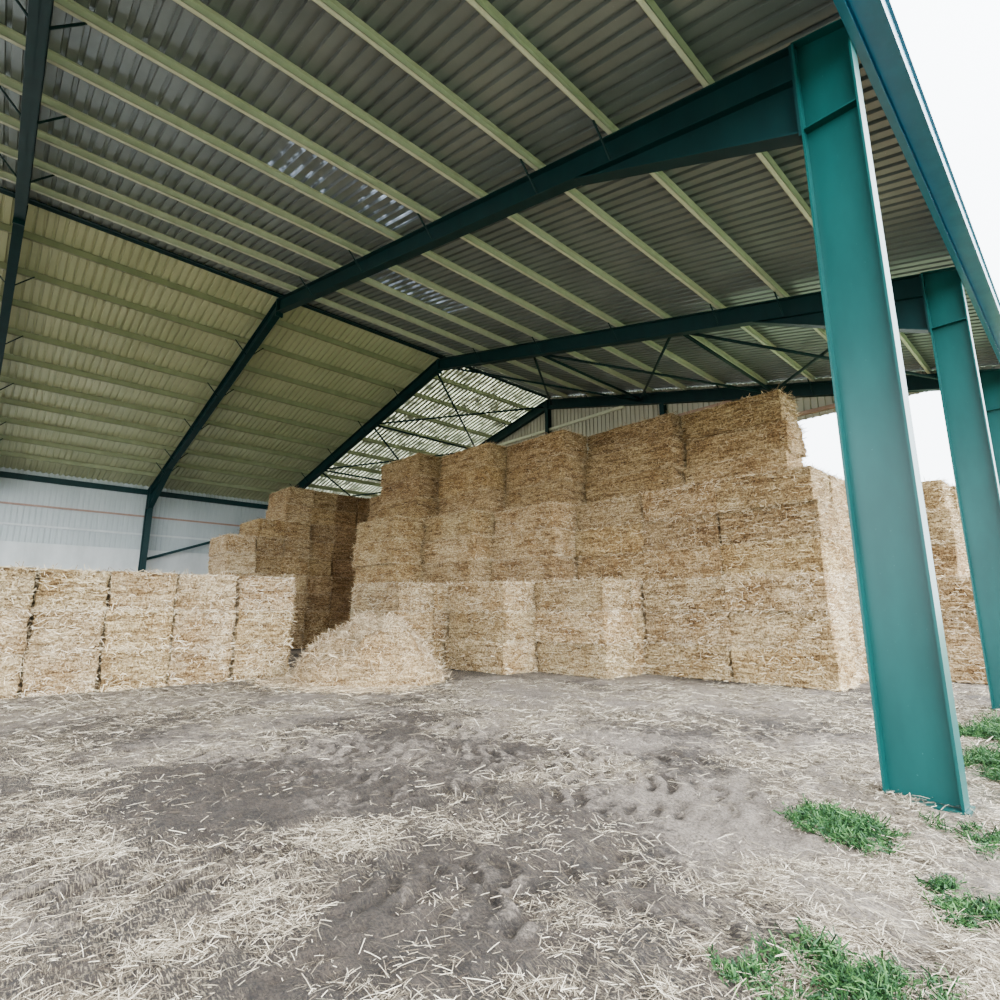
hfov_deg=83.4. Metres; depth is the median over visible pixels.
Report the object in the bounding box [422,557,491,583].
bale
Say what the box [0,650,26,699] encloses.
bale
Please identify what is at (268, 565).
bale
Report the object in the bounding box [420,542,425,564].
bale
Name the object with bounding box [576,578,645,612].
bale
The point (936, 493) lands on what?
bale
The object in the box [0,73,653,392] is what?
purlin
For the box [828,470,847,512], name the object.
bale
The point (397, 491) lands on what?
bale
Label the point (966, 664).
bale
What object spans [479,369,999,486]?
frame
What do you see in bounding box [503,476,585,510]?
bale
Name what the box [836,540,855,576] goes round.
bale
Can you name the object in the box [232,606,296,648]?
bale
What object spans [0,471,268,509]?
beam
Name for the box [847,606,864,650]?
bale
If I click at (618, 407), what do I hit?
rail
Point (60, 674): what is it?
bale
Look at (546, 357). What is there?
rod
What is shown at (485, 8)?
purlin
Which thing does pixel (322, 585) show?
bale
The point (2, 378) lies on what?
purlin
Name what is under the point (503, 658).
bale
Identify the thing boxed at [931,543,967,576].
bale
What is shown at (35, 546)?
wall
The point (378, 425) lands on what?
rod
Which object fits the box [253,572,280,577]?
bale
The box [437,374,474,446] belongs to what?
rod
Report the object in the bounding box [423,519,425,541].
bale
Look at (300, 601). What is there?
bale
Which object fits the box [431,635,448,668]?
bale
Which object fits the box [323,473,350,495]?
rod
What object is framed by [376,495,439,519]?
bale
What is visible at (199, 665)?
bale
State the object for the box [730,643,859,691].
bale
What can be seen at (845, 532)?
bale
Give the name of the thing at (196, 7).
purlin
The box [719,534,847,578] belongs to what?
bale
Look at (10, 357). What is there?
purlin
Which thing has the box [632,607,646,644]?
bale
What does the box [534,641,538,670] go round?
bale
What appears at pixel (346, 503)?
bale
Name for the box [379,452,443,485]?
bale
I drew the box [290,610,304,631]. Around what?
bale
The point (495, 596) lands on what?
bale
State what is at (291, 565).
bale
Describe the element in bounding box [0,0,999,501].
ceiling
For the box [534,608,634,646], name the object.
bale
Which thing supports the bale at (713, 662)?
on the floor
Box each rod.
[147,534,237,559]
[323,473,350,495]
[325,470,380,480]
[327,453,453,469]
[351,492,380,496]
[374,428,398,459]
[377,425,467,448]
[379,406,542,424]
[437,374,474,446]
[454,368,640,401]
[533,357,551,404]
[542,356,639,399]
[547,355,766,392]
[640,337,670,399]
[683,335,772,390]
[689,333,937,379]
[774,348,827,389]
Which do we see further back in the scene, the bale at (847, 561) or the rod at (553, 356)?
the rod at (553, 356)
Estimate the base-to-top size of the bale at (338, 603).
1.101 m
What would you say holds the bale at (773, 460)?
on the bale at (838, 489)
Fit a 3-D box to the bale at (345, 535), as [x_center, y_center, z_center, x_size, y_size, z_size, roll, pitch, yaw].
[-8.340,1.925,28.221,1.478,1.101,2.650,10,-15,-42]
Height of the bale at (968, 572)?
1.101 m
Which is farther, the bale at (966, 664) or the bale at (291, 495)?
the bale at (291, 495)
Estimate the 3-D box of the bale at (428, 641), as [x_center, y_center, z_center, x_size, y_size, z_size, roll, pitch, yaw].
[-3.267,4.527,16.592,1.483,1.106,2.804,10,-15,-42]
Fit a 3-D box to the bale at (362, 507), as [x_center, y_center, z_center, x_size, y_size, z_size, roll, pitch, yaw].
[-7.472,0.495,29.328,1.468,1.088,2.659,10,-15,-42]
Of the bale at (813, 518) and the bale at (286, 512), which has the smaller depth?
the bale at (813, 518)
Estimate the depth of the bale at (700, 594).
14.19 m
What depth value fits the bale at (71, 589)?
11.43 m
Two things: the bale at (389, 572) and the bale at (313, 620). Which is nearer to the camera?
the bale at (389, 572)
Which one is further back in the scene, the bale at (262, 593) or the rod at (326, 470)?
the rod at (326, 470)
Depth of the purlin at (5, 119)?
13.79 m
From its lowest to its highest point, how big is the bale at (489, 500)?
1.089 m
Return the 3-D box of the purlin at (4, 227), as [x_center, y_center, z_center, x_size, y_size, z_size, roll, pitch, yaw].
[-8.290,-6.386,19.575,27.150,0.200,0.075,10,-15,-42]
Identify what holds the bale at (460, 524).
on the bale at (475, 546)
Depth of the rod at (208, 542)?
30.17 m
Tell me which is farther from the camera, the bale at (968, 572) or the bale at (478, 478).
the bale at (478, 478)
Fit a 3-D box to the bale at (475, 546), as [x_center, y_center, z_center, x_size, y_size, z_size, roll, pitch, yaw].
[-1.303,1.759,19.150,1.485,1.078,2.933,10,-15,-42]
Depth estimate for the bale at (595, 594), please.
14.62 m
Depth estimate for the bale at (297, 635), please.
25.00 m
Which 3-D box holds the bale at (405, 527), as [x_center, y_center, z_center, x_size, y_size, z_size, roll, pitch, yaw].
[-4.039,1.193,20.447,1.478,1.101,2.986,10,-15,-41]
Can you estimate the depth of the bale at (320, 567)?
26.23 m
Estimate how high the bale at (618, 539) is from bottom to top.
1.093 m
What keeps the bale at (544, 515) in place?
on the bale at (556, 541)
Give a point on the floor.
(375, 909)
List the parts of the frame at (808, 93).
plate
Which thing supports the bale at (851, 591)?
on the bale at (855, 625)
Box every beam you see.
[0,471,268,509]
[833,0,999,363]
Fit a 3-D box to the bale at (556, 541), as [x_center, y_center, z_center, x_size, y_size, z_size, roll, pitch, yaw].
[1.113,1.481,17.782,1.483,1.106,2.916,10,-15,-42]
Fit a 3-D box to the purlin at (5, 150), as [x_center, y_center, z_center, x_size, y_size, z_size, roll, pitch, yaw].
[-5.593,-6.603,16.669,27.150,0.200,0.075,10,-15,-42]
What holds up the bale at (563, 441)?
on the bale at (565, 465)
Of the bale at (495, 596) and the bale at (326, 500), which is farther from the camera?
the bale at (326, 500)
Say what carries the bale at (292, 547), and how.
on the bale at (291, 565)
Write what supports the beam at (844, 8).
attached to the frame
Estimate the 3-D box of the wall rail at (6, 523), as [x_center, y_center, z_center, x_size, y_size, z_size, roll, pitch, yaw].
[-18.850,1.782,29.304,26.700,0.090,0.055,10,-15,-42]
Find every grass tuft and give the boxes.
[703,944,744,976]
[712,917,974,999]
[773,793,915,860]
[906,869,999,934]
[917,808,999,863]
[958,708,999,746]
[961,737,999,783]
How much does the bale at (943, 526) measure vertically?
1.101 m
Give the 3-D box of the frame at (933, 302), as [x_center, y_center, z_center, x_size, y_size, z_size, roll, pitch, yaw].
[-2.505,0.035,22.096,1.027,11.950,33.060,10,-15,-42]
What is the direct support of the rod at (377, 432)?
attached to the frame at (933, 302)
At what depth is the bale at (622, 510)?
16.44 m
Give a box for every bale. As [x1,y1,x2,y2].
[0,561,42,613]
[0,607,35,656]
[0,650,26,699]
[18,646,100,697]
[25,605,107,658]
[31,563,113,616]
[91,644,172,691]
[98,604,177,655]
[104,566,180,614]
[165,642,233,685]
[169,605,237,651]
[173,569,239,615]
[207,532,257,556]
[207,552,256,574]
[209,570,253,576]
[228,639,293,681]
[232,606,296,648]
[234,573,296,613]
[239,517,286,539]
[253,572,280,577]
[255,537,283,556]
[255,555,282,574]
[266,502,313,525]
[268,486,315,509]
[280,556,309,575]
[281,573,307,595]
[283,521,311,541]
[283,537,312,558]
[289,628,303,649]
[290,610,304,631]
[292,593,309,612]
[302,628,327,648]
[303,611,331,629]
[306,575,333,594]
[306,594,330,613]
[307,556,332,578]
[309,523,336,542]
[310,506,335,525]
[310,541,334,560]
[313,490,338,511]
[329,593,352,612]
[329,611,350,628]
[330,576,354,595]
[331,559,355,578]
[332,542,353,560]
[334,493,357,513]
[334,510,356,528]
[334,526,356,545]
[349,587,354,611]
[350,536,422,567]
[350,608,434,642]
[351,579,435,613]
[353,561,422,588]
[355,513,367,527]
[355,513,424,544]
[356,497,369,514]
[367,495,380,515]
[367,514,378,521]
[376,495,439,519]
[378,475,438,505]
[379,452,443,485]
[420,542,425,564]
[420,640,433,650]
[422,508,495,543]
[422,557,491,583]
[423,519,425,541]
[424,532,493,564]
[426,581,459,613]
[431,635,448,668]
[432,609,449,641]
[436,486,505,515]
[437,464,506,498]
[439,442,507,476]
[444,637,537,674]
[446,579,535,613]
[447,607,536,646]
[491,498,576,536]
[491,525,577,562]
[491,552,577,581]
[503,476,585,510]
[505,427,588,467]
[505,452,585,491]
[532,574,634,615]
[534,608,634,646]
[534,639,637,679]
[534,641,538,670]
[573,519,643,558]
[575,493,643,530]
[575,549,646,580]
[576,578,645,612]
[583,463,685,503]
[585,411,683,458]
[585,436,686,482]
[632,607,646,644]
[633,638,646,675]
[639,478,719,523]
[639,512,721,552]
[639,575,728,614]
[641,544,723,582]
[643,609,731,649]
[644,639,734,682]
[680,385,802,442]
[683,417,808,467]
[683,447,804,485]
[711,461,834,514]
[718,498,842,546]
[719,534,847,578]
[721,567,849,615]
[728,607,855,652]
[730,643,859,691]
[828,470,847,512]
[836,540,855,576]
[837,507,851,544]
[840,571,859,610]
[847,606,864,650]
[854,645,868,683]
[921,476,955,512]
[926,507,964,547]
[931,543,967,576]
[936,573,975,616]
[941,609,981,646]
[946,644,987,684]
[949,483,959,518]
[964,547,969,575]
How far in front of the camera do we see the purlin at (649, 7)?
7.32 m
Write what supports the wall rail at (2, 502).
attached to the wall at (35, 546)
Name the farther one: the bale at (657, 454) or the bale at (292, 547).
the bale at (292, 547)
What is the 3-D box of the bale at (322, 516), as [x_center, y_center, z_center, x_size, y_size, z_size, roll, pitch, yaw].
[-9.228,0.972,27.557,1.478,1.101,2.670,10,-15,-42]
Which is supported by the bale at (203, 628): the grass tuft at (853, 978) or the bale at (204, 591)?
the bale at (204, 591)
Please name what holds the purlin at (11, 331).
attached to the ceiling
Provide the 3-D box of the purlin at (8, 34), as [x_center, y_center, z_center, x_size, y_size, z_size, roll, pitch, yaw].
[-2.483,-6.208,13.189,27.150,0.200,0.075,10,-15,-42]
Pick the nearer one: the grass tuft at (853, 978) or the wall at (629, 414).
the grass tuft at (853, 978)
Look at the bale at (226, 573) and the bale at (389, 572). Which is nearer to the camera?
the bale at (389, 572)
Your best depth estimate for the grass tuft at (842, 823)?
4.16 m
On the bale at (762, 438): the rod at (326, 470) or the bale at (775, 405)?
the bale at (775, 405)
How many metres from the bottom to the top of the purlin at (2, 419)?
0.200 m
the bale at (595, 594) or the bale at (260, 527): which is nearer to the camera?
the bale at (595, 594)
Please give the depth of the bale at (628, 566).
16.01 m
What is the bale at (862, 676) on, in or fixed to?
on the floor
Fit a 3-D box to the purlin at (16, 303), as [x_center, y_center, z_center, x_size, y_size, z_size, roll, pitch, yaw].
[-10.363,-5.251,21.616,27.150,0.200,0.075,10,-15,-42]
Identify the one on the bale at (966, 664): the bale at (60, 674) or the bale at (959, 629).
the bale at (959, 629)
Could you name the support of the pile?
on the floor
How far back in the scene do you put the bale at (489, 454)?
19.51 m
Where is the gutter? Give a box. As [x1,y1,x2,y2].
[849,0,999,348]
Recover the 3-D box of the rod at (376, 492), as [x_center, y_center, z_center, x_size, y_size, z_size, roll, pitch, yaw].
[-9.025,-0.242,34.231,8.338,1.284,0.089,1,-11,-5]
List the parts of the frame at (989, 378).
gable post, gable post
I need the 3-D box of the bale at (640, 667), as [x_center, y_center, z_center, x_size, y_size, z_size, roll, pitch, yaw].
[3.099,4.374,15.776,1.487,1.093,2.670,11,-15,-43]
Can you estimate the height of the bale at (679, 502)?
1.090 m
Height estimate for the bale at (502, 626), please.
1.101 m
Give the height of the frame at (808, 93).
11.950 m
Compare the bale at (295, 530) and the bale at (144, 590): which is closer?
the bale at (144, 590)
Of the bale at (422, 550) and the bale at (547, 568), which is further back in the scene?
the bale at (422, 550)
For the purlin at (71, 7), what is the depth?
10.05 m
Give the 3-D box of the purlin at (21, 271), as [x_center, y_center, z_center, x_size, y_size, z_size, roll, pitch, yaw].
[-9.327,-5.819,20.595,27.150,0.200,0.075,10,-15,-42]
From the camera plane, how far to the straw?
3.77 m
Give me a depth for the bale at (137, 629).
12.01 m
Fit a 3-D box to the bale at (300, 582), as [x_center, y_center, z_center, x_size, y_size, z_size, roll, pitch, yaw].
[-10.070,3.950,26.074,1.477,1.090,2.765,10,-15,-42]
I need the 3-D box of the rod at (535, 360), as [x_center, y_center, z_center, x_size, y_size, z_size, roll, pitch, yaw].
[1.798,-4.897,23.325,0.090,1.262,8.277,-2,-11,10]
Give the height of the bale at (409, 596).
1.089 m
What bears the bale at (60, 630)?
on the bale at (60, 674)
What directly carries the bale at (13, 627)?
on the bale at (11, 668)
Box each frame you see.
[0,0,86,439]
[138,18,975,816]
[289,267,999,710]
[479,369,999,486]
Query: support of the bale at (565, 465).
on the bale at (563, 490)
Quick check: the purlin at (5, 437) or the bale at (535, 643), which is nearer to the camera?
the bale at (535, 643)
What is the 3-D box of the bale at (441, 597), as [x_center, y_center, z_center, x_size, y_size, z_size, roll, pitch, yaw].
[-2.348,3.119,17.738,1.484,1.078,2.820,10,-15,-41]
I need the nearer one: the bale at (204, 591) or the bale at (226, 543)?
the bale at (204, 591)
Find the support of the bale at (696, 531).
on the bale at (702, 561)
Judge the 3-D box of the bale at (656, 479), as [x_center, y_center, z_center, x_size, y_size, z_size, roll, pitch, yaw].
[4.194,-0.257,17.199,1.508,1.089,3.468,10,-15,-42]
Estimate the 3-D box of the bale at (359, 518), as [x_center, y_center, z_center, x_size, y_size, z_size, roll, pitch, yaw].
[-7.474,1.313,29.240,1.482,1.078,2.661,10,-15,-42]
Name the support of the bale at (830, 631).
on the bale at (831, 670)
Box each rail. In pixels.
[0,501,239,526]
[0,522,209,540]
[497,406,624,445]
[587,400,732,440]
[797,403,834,415]
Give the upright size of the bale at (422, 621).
1.078 m
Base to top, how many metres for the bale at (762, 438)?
1.101 m
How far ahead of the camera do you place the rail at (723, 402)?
21.44 m
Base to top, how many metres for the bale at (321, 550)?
1.106 m
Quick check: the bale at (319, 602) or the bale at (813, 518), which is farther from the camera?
the bale at (319, 602)
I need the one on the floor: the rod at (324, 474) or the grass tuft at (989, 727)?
the grass tuft at (989, 727)
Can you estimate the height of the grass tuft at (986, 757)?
0.322 m
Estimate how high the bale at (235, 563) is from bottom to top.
1.078 m
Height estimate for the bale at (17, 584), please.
1.111 m
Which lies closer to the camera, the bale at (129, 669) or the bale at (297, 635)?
the bale at (129, 669)
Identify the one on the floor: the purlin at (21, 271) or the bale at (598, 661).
the bale at (598, 661)
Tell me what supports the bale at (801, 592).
on the bale at (830, 631)
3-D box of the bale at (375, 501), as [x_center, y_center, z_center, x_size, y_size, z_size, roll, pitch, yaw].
[-4.418,0.238,23.835,1.489,1.093,2.760,10,-15,-42]
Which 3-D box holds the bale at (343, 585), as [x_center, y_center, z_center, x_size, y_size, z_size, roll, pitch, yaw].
[-8.308,4.302,27.837,1.468,1.088,2.651,10,-15,-42]
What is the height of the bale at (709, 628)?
1.093 m
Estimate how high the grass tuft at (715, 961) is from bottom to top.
0.098 m
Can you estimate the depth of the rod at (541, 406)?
27.27 m
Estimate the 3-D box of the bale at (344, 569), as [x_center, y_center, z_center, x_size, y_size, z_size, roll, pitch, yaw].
[-8.294,3.513,27.949,1.478,1.101,2.650,10,-15,-42]
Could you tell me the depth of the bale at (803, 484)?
13.16 m
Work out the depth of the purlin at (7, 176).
16.47 m
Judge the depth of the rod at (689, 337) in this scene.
17.14 m
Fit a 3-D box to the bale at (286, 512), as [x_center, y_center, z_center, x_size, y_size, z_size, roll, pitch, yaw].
[-10.113,0.814,26.769,1.483,1.106,2.734,10,-15,-42]
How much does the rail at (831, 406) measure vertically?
0.120 m
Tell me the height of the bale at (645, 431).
1.089 m
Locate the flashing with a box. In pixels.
[0,187,551,398]
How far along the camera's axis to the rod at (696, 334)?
15.30 m
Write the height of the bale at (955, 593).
1.090 m
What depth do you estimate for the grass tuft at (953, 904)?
3.12 m
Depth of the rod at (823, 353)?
16.80 m
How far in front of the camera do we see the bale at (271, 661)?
13.65 m
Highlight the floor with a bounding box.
[0,648,999,999]
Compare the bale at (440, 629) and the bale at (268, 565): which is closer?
the bale at (440, 629)
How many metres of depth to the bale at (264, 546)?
24.78 m
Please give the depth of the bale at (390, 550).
19.48 m
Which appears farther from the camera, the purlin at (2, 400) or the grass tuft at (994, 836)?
the purlin at (2, 400)
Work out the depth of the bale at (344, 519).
27.55 m
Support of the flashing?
attached to the ceiling
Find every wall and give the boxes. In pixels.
[0,467,268,574]
[486,365,999,453]
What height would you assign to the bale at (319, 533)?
1.089 m
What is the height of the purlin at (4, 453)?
0.200 m
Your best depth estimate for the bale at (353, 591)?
20.38 m
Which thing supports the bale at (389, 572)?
on the bale at (353, 591)
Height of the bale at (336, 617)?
1.106 m
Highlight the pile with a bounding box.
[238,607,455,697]
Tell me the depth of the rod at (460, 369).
23.29 m
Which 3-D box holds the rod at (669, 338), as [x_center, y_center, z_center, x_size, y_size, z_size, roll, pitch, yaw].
[5.311,-4.450,19.395,0.090,1.332,8.462,-2,-11,8]
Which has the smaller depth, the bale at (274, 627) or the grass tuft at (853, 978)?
the grass tuft at (853, 978)
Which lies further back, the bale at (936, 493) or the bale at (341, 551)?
the bale at (341, 551)
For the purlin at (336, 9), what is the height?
0.200 m
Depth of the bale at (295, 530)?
25.72 m
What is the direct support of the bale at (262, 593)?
on the bale at (274, 627)
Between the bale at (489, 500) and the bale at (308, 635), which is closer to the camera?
the bale at (489, 500)
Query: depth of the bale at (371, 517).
24.00 m
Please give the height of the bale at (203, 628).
1.130 m
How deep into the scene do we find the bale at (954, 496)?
14.62 m
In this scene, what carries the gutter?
attached to the beam at (844, 8)
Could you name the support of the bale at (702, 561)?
on the bale
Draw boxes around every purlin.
[0,23,686,389]
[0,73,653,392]
[0,112,621,394]
[0,143,593,396]
[0,169,568,397]
[0,222,530,410]
[0,261,511,424]
[0,295,491,437]
[0,376,394,462]
[0,397,381,474]
[0,417,380,486]
[0,434,380,496]
[0,450,276,492]
[3,353,441,457]
[7,327,471,448]
[54,0,724,387]
[173,0,768,384]
[312,0,815,381]
[466,0,826,340]
[635,0,930,373]
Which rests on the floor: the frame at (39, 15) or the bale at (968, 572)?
the frame at (39, 15)
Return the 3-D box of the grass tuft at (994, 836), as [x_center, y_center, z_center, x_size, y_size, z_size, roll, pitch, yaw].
[3.604,2.424,4.063,0.768,0.185,0.923,-2,-11,10]
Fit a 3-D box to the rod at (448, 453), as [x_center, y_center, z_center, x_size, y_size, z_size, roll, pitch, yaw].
[-5.479,-2.183,30.741,8.462,1.331,0.089,1,-11,-4]

